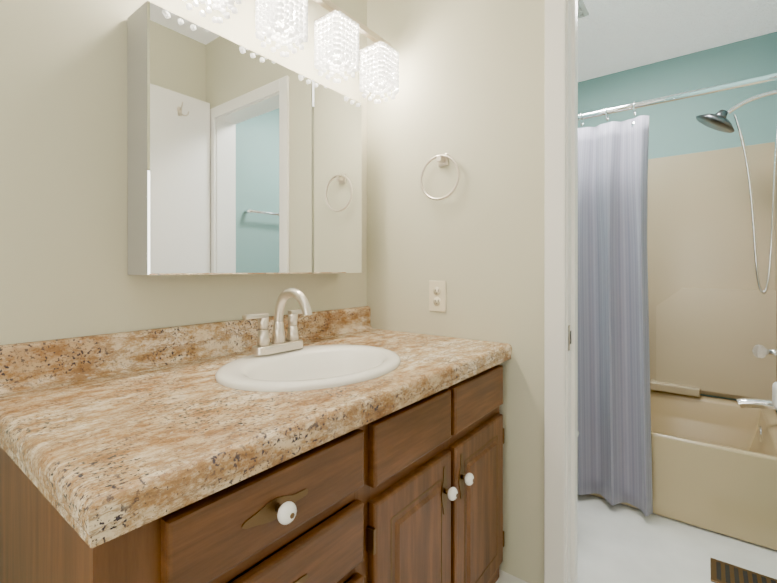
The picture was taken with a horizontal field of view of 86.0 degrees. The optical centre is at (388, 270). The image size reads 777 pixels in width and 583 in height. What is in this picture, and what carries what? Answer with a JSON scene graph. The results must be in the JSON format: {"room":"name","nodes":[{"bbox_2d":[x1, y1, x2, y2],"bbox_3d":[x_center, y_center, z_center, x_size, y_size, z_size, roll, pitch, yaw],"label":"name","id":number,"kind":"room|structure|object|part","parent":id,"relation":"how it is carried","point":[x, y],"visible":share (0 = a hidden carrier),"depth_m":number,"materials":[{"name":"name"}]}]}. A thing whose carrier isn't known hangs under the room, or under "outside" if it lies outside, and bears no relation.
{"room":"bathroom","nodes":[
{"label":"bathroom","id":0,"kind":"room"},
{"bbox_2d":[0,0,366,344],"bbox_3d":[-0.767,-0.225,0.989,0.100,2.500,2.313,0,0,37],"label":"wall","id":1,"kind":"structure","parent":0,"point":[63,186],"depth_m":0.98,"materials":[{"name":"beige paint"}]},
{"bbox_2d":[0,306,370,384],"bbox_3d":[-0.450,0.201,1.301,0.020,0.094,1.204,0,0,37],"label":"backsplash","id":2,"kind":"structure","parent":1,"relation":"attached to","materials":[{"name":"laminate"}]},
{"bbox_2d":[183,0,241,23],"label":"sconce","id":3,"kind":"object","parent":1,"relation":"attached to","point":[222,4],"depth_m":1.10,"materials":[{"name":"clear glass"}]},
{"bbox_2d":[127,0,361,274],"bbox_3d":[-0.378,-0.312,1.314,0.118,0.645,0.762,0,0,37],"label":"upper cabinet","id":4,"kind":"object","parent":1,"relation":"attached to","point":[241,159],"visible":1,"depth_m":1.14,"materials":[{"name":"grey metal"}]},
{"bbox_3d":[-0.177,-0.312,1.484,0.005,0.645,0.248,0,0,37],"label":"door","id":5,"kind":"part","parent":4,"relation":"part of","materials":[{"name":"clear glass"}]},
{"bbox_2d":[255,0,307,56],"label":"sconce","id":6,"kind":"object","parent":1,"relation":"attached to","point":[286,12],"depth_m":1.21,"materials":[{"name":"clear glass"}]},
{"bbox_2d":[313,0,398,103],"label":"sconce","id":7,"kind":"object","parent":1,"relation":"attached to","point":[337,28],"depth_m":1.45,"materials":[{"name":"clear glass"}]},
{"bbox_2d":[367,0,544,582],"bbox_3d":[0.259,-0.226,1.589,0.800,2.500,0.113,0,0,37],"label":"wall","id":8,"kind":"structure","parent":0,"point":[469,99],"depth_m":1.48,"materials":[{"name":"paint"}]},
{"bbox_2d":[429,281,445,311],"bbox_3d":[0.184,0.097,1.570,0.072,0.116,0.007,0,0,37],"label":"electrical outlet plate","id":9,"kind":"object","parent":8,"relation":"attached to","point":[437,296],"visible":1,"depth_m":1.57,"materials":[{"name":"beige plastic"}]},
{"bbox_2d":[420,154,459,199],"bbox_3d":[0.194,-0.345,1.542,0.168,0.174,0.038,0,0,37],"label":"towel ring","id":10,"kind":"object","parent":8,"relation":"attached to","point":[442,160],"visible":1,"depth_m":1.53,"materials":[{"name":"silver metal"}]},
{"bbox_3d":[0.192,-0.411,1.538,0.022,0.026,0.030,0,0,37],"label":"post","id":11,"kind":"part","parent":10,"relation":"part of","materials":[{"name":"silver metal"}]},
{"bbox_2d":[544,0,571,582],"bbox_3d":[0.561,0.025,1.349,0.071,2.000,0.130,0,0,37],"label":"door frame","id":12,"kind":"structure","parent":8,"relation":"attached to","point":[555,327],"depth_m":1.30,"materials":[{"name":"white paint"}]},
{"bbox_3d":[0.567,0.210,1.302,0.004,0.080,0.037,0,0,37],"label":"door trim strike","id":13,"kind":"part","parent":12,"relation":"part of","materials":[{"name":"silver metal"}]},
{"bbox_2d":[571,0,577,582],"bbox_3d":[0.596,0.059,1.333,0.010,1.932,0.035,0,0,37],"label":"door frame","id":14,"kind":"object","parent":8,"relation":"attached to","point":[574,364],"visible":1,"depth_m":1.32,"materials":[{"name":"white paint"}]},
{"bbox_2d":[496,494,776,582],"bbox_3d":[0.340,1.055,1.080,1.750,0.060,3.800,0,0,37],"label":"floor","id":15,"kind":"structure","parent":0,"point":[619,543],"depth_m":1.52,"materials":[{"name":"white plastic"}]},
{"bbox_2d":[0,288,511,582],"bbox_3d":[-0.194,0.537,1.106,0.665,0.976,1.204,0,0,37],"label":"bathroom vanity","id":16,"kind":"object","parent":15,"relation":"on","point":[304,444],"visible":1,"depth_m":0.79,"materials":[{"name":"brown wood"}]},
{"bbox_3d":[-0.167,0.368,0.670,0.020,0.109,0.374,0,0,37],"label":"drawer","id":17,"kind":"part","parent":16,"relation":"part of","materials":[{"name":"brown wood"}]},
{"bbox_3d":[-0.172,0.368,0.646,0.002,0.032,0.124,0,0,37],"label":"drawer pull plate","id":18,"kind":"part","parent":16,"relation":"part of","materials":[{"name":"brown metal"}]},
{"bbox_2d":[242,288,311,354],"bbox_3d":[-0.269,0.138,1.148,0.160,0.178,0.222,0,0,37],"label":"faucet","id":19,"kind":"object","parent":16,"relation":"on","point":[279,345],"depth_m":1.16,"materials":[{"name":"silver metal"}]},
{"bbox_3d":[-0.166,0.368,0.642,0.014,0.012,0.012,0,0,37],"label":"drawer pull stem","id":20,"kind":"part","parent":16,"relation":"part of","materials":[{"name":"brown metal"}]},
{"bbox_3d":[-0.183,0.438,0.683,0.018,0.025,0.360,0,0,37],"label":"rail","id":21,"kind":"part","parent":16,"relation":"part of","materials":[{"name":"brown wood"}]},
{"bbox_3d":[-0.154,0.368,0.632,0.024,0.032,0.032,0,0,37],"label":"drawer pull knob","id":22,"kind":"part","parent":16,"relation":"part of","materials":[{"name":"white ceramic"}]},
{"bbox_3d":[-0.167,0.511,0.671,0.020,0.114,0.374,0,0,37],"label":"drawer","id":23,"kind":"part","parent":16,"relation":"part of","materials":[{"name":"brown wood"}]},
{"bbox_3d":[-0.172,0.511,0.647,0.002,0.032,0.124,0,0,37],"label":"drawer pull plate","id":24,"kind":"part","parent":16,"relation":"part of","materials":[{"name":"brown metal"}]},
{"bbox_2d":[215,344,400,391],"bbox_3d":[-0.190,0.280,1.082,0.410,0.226,0.502,0,0,37],"label":"sink","id":25,"kind":"object","parent":16,"relation":"in","point":[270,367],"depth_m":1.11,"materials":[{"name":"white ceramic"}]},
{"bbox_3d":[-0.183,0.583,0.683,0.018,0.025,0.360,0,0,37],"label":"rail","id":26,"kind":"part","parent":16,"relation":"part of","materials":[{"name":"brown wood"}]},
{"bbox_3d":[-0.167,0.666,0.671,0.020,0.134,0.374,0,0,37],"label":"drawer","id":27,"kind":"part","parent":16,"relation":"part of","materials":[{"name":"brown wood"}]},
{"bbox_3d":[0.046,0.463,0.983,0.018,0.035,0.302,0,0,37],"label":"rail","id":28,"kind":"part","parent":16,"relation":"part of","materials":[{"name":"brown wood"}]},
{"bbox_3d":[0.062,0.715,0.971,0.020,0.484,0.316,0,0,37],"label":"door","id":29,"kind":"part","parent":16,"relation":"part of","materials":[{"name":"brown wood"}]},
{"bbox_3d":[0.069,0.715,0.967,0.018,0.374,0.206,0,0,37],"label":"door panel","id":30,"kind":"part","parent":16,"relation":"part of","materials":[{"name":"brown wood"}]},
{"bbox_3d":[0.143,0.560,1.058,0.002,0.124,0.032,0,0,37],"label":"door pull plate","id":31,"kind":"part","parent":16,"relation":"part of","materials":[{"name":"brown metal"}]},
{"bbox_3d":[0.161,0.560,1.044,0.024,0.032,0.032,0,0,37],"label":"door pull knob","id":32,"kind":"part","parent":16,"relation":"part of","materials":[{"name":"white ceramic"}]},
{"bbox_3d":[0.199,0.560,1.131,0.002,0.124,0.032,0,0,37],"label":"door pull plate","id":33,"kind":"part","parent":16,"relation":"part of","materials":[{"name":"brown metal"}]},
{"bbox_3d":[0.217,0.560,1.117,0.024,0.032,0.032,0,0,37],"label":"door pull knob","id":34,"kind":"part","parent":16,"relation":"part of","materials":[{"name":"white ceramic"}]},
{"bbox_3d":[0.254,0.462,1.254,0.018,0.035,0.314,0,0,37],"label":"rail","id":35,"kind":"part","parent":16,"relation":"part of","materials":[{"name":"brown wood"}]},
{"bbox_3d":[0.270,0.715,1.243,0.020,0.484,0.328,0,0,37],"label":"door","id":36,"kind":"part","parent":16,"relation":"part of","materials":[{"name":"brown wood"}]},
{"bbox_3d":[0.276,0.715,1.238,0.018,0.374,0.218,0,0,37],"label":"door panel","id":37,"kind":"part","parent":16,"relation":"part of","materials":[{"name":"brown wood"}]},
{"bbox_2d":[591,142,776,549],"bbox_3d":[1.148,0.186,2.216,1.446,1.666,0.808,0,0,37],"label":"bathtub","id":38,"kind":"object","parent":15,"relation":"on","point":[712,316],"visible":0.48,"depth_m":2.18,"materials":[{"name":"beige plastic"}]},
{"bbox_3d":[1.736,0.372,2.225,0.513,0.548,0.042,0,0,37],"label":"surround mould","id":39,"kind":"part","parent":38,"relation":"part of","materials":[{"name":"beige plastic"}]},
{"bbox_2d":[710,558,776,582],"bbox_3d":[1.211,1.021,1.342,0.275,0.006,0.135,0,0,37],"label":"floor vent","id":40,"kind":"object","parent":15,"relation":"in","point":[723,572],"visible":1,"depth_m":1.39,"materials":[{"name":"brown metal"}]},
{"bbox_2d":[578,31,776,411],"bbox_3d":[1.425,-0.227,2.578,1.450,2.500,0.100,0,0,37],"label":"wall","id":41,"kind":"structure","parent":0,"point":[676,127],"depth_m":2.30,"materials":[{"name":"teal paint"}]},
{"bbox_2d":[578,0,776,81],"bbox_3d":[1.004,-1.341,2.025,1.650,0.270,1.487,0,0,37],"label":"ceiling","id":42,"kind":"structure","parent":0,"point":[614,36],"depth_m":2.08,"materials":[{"name":"white paint"}]},
{"bbox_2d":[578,0,588,18],"bbox_3d":[0.759,-1.196,1.927,0.260,0.020,0.260,0,0,37],"label":"ceiling vent","id":43,"kind":"object","parent":42,"relation":"in","point":[582,11],"visible":0.23,"depth_m":1.91,"materials":[{"name":"white"}]},
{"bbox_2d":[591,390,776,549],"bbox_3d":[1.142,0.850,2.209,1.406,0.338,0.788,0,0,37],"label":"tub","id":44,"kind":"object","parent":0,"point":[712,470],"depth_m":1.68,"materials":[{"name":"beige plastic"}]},
{"bbox_3d":[1.619,-0.226,1.556,0.100,2.500,1.487,0,0,37],"label":"wall","id":45,"kind":"structure","parent":0,"visible":0},
{"bbox_2d":[578,73,776,119],"bbox_3d":[0.908,-0.706,1.902,1.442,0.056,0.056,0,0,37],"label":"rail","id":46,"kind":"object","parent":45,"relation":"attached to","point":[723,87],"visible":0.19,"depth_m":1.67,"materials":[{"name":"silver metal"}]},
{"bbox_2d":[577,101,652,515],"bbox_3d":[0.746,0.135,1.986,0.876,1.718,0.127,0,0,37],"label":"shower curtain","id":47,"kind":"object","parent":46,"relation":"hanging from","point":[614,458],"visible":0.31,"depth_m":1.78,"materials":[{"name":"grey fabric"}]},
{"bbox_2d":[696,90,776,441],"bbox_3d":[1.608,-0.024,1.916,0.313,1.565,0.241,0,0,37],"label":"shower fixture","id":48,"kind":"object","parent":45,"relation":"attached to","point":[718,121],"visible":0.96,"depth_m":1.92,"materials":[{"name":"silver metal"}]},
{"bbox_3d":[1.631,-0.750,1.852,0.201,0.071,0.018,0,0,37],"label":"arm","id":49,"kind":"part","parent":48,"relation":"part of"},
{"bbox_3d":[1.642,0.594,1.846,0.154,0.057,0.042,0,0,37],"label":"spout","id":50,"kind":"part","parent":48,"relation":"part of","materials":[{"name":"silver metal"}]},
{"bbox_3d":[1.643,0.359,1.845,0.051,0.060,0.060,0,0,37],"label":"knob","id":51,"kind":"part","parent":48,"relation":"part of","materials":[{"name":"white plastic"}]}
]}

